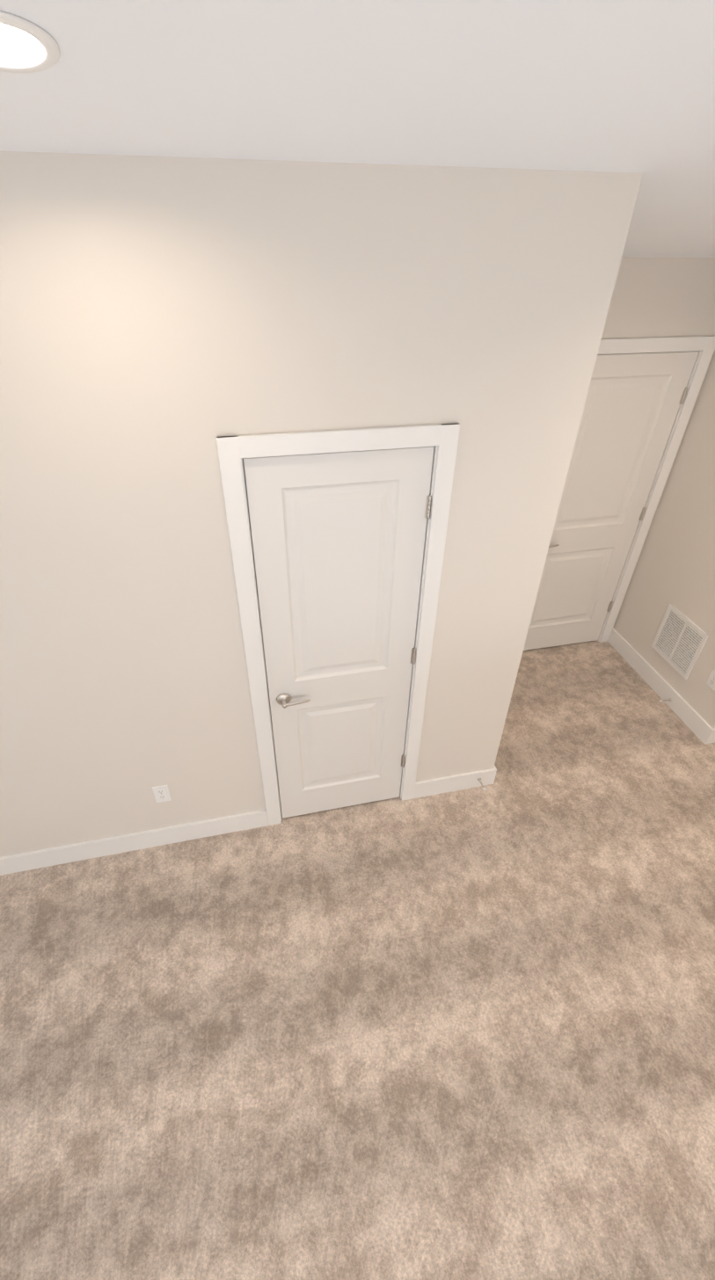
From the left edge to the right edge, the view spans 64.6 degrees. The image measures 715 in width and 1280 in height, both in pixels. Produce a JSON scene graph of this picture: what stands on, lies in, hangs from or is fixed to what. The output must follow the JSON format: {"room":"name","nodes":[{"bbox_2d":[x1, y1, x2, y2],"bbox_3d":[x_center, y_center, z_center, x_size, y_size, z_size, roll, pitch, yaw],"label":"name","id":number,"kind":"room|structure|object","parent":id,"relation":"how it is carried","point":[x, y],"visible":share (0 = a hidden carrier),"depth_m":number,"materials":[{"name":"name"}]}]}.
{"room":"empty bedroom","nodes":[
{"label":"empty bedroom","id":0,"kind":"room"},
{"bbox_2d":[0,150,642,857],"bbox_3d":[-0.971,-0.326,1.963,3.610,3.400,0.120,-7,39,-11],"label":"wall","id":1,"kind":"structure","parent":0,"point":[165,323],"depth_m":1.78,"materials":[{"name":"beige paint"}]},
{"bbox_2d":[151,785,171,802],"bbox_3d":[-0.942,0.742,2.721,0.072,0.117,0.008,-7,39,-11],"label":"outlet","id":2,"kind":"object","parent":1,"relation":"attached to","point":[161,793],"visible":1,"depth_m":2.72,"materials":[{"name":"white plastic"}]},
{"bbox_2d":[0,767,496,875],"bbox_3d":[-0.910,1.000,2.927,3.490,0.125,0.015,-7,39,-11],"label":"baseboard","id":3,"kind":"structure","parent":1,"relation":"attached to","point":[51,856],"depth_m":2.90,"materials":[{"name":"white paint"}]},
{"bbox_2d":[215,422,459,825],"bbox_3d":[-0.079,0.091,2.538,0.818,2.066,0.137,-7,39,-11],"label":"trim","id":4,"kind":"structure","parent":1,"relation":"attached to","point":[234,451],"depth_m":2.11,"materials":[{"name":"white paint"}]},
{"bbox_2d":[242,446,434,818],"bbox_3d":[-0.063,0.150,2.517,0.670,1.975,0.088,-7,39,-11],"label":"closet door","id":5,"kind":"structure","parent":1,"relation":"in","point":[338,539],"depth_m":2.31,"materials":[{"name":"white paint"}]},
{"bbox_2d":[477,778,485,790],"bbox_3d":[0.704,0.818,3.197,0.022,0.021,0.080,-7,39,-11],"label":"doorstop","id":6,"kind":"object","parent":1,"relation":"attached to","point":[479,780],"visible":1,"depth_m":3.20,"materials":[{"name":"grey metal"}]},
{"bbox_2d":[0,640,714,1279],"bbox_3d":[0.269,1.677,2.268,5.640,0.100,4.860,-7,39,-11],"label":"floor","id":7,"kind":"structure","parent":0,"point":[466,1034],"depth_m":2.29,"materials":[{"name":"carpet"}]},
{"bbox_2d":[0,0,714,257],"bbox_3d":[0.315,-0.539,0.554,5.640,1.082,4.860,-7,39,-11],"label":"ceiling","id":8,"kind":"structure","parent":0,"point":[611,85],"depth_m":1.10,"materials":[{"name":"white paint"}]},
{"bbox_2d":[0,10,60,72],"bbox_3d":[-0.577,-0.958,0.908,0.181,0.007,0.181,-7,24,-11],"label":"recessed light","id":9,"kind":"object","parent":8,"relation":"in","point":[27,46],"visible":1,"depth_m":0.92,"materials":[{"name":"white paint"}]},
{"bbox_2d":[601,257,714,625],"bbox_3d":[1.256,-1.287,3.266,1.460,3.400,0.120,-7,39,-11],"label":"wall","id":10,"kind":"structure","parent":0,"point":[657,297],"depth_m":2.92,"materials":[{"name":"beige paint"}]},
{"bbox_2d":[523,350,698,650],"bbox_3d":[1.513,-0.747,3.679,0.770,2.025,0.088,-7,39,-11],"label":"entry door","id":11,"kind":"structure","parent":10,"relation":"in","point":[633,403],"depth_m":3.55,"materials":[{"name":"white paint"}]},
{"bbox_2d":[596,335,714,642],"bbox_3d":[1.496,-0.806,3.700,0.918,2.116,0.137,-7,39,-11],"label":"door frame","id":12,"kind":"structure","parent":10,"relation":"attached to","point":[703,346],"depth_m":3.35,"materials":[{"name":"white paint"}]},
{"bbox_2d":[612,349,714,728],"bbox_3d":[2.366,-1.092,3.043,0.570,3.400,1.195,-7,39,-11],"label":"wall","id":13,"kind":"structure","parent":0,"point":[674,567],"depth_m":3.54,"materials":[{"name":"beige paint"}]},
{"bbox_2d":[607,627,713,744],"bbox_3d":[2.069,0.280,3.938,0.015,0.125,1.090,-7,39,-11],"label":"baseboard","id":14,"kind":"structure","parent":13,"relation":"attached to","point":[698,725],"depth_m":3.86,"materials":[{"name":"white paint"}]},
{"bbox_2d":[651,603,708,679],"bbox_3d":[2.086,0.009,3.680,0.010,0.360,0.360,-7,39,-11],"label":"vent","id":15,"kind":"object","parent":13,"relation":"attached to","point":[679,641],"visible":1,"depth_m":3.67,"materials":[{"name":"white metal"}]},
{"bbox_2d":[705,669,714,690],"bbox_3d":[2.165,0.243,3.437,0.008,0.117,0.072,-7,39,-11],"label":"outlet","id":16,"kind":"object","parent":13,"relation":"attached to","point":[710,682],"visible":1,"depth_m":3.45,"materials":[{"name":"white plastic"}]},
{"bbox_2d":[706,727,714,743],"bbox_3d":[2.409,0.574,3.567,0.435,0.125,0.015,-7,39,-11],"label":"baseboard","id":17,"kind":"structure","parent":13,"relation":"attached to","point":[711,739],"depth_m":3.54,"materials":[{"name":"white paint"}]}
]}

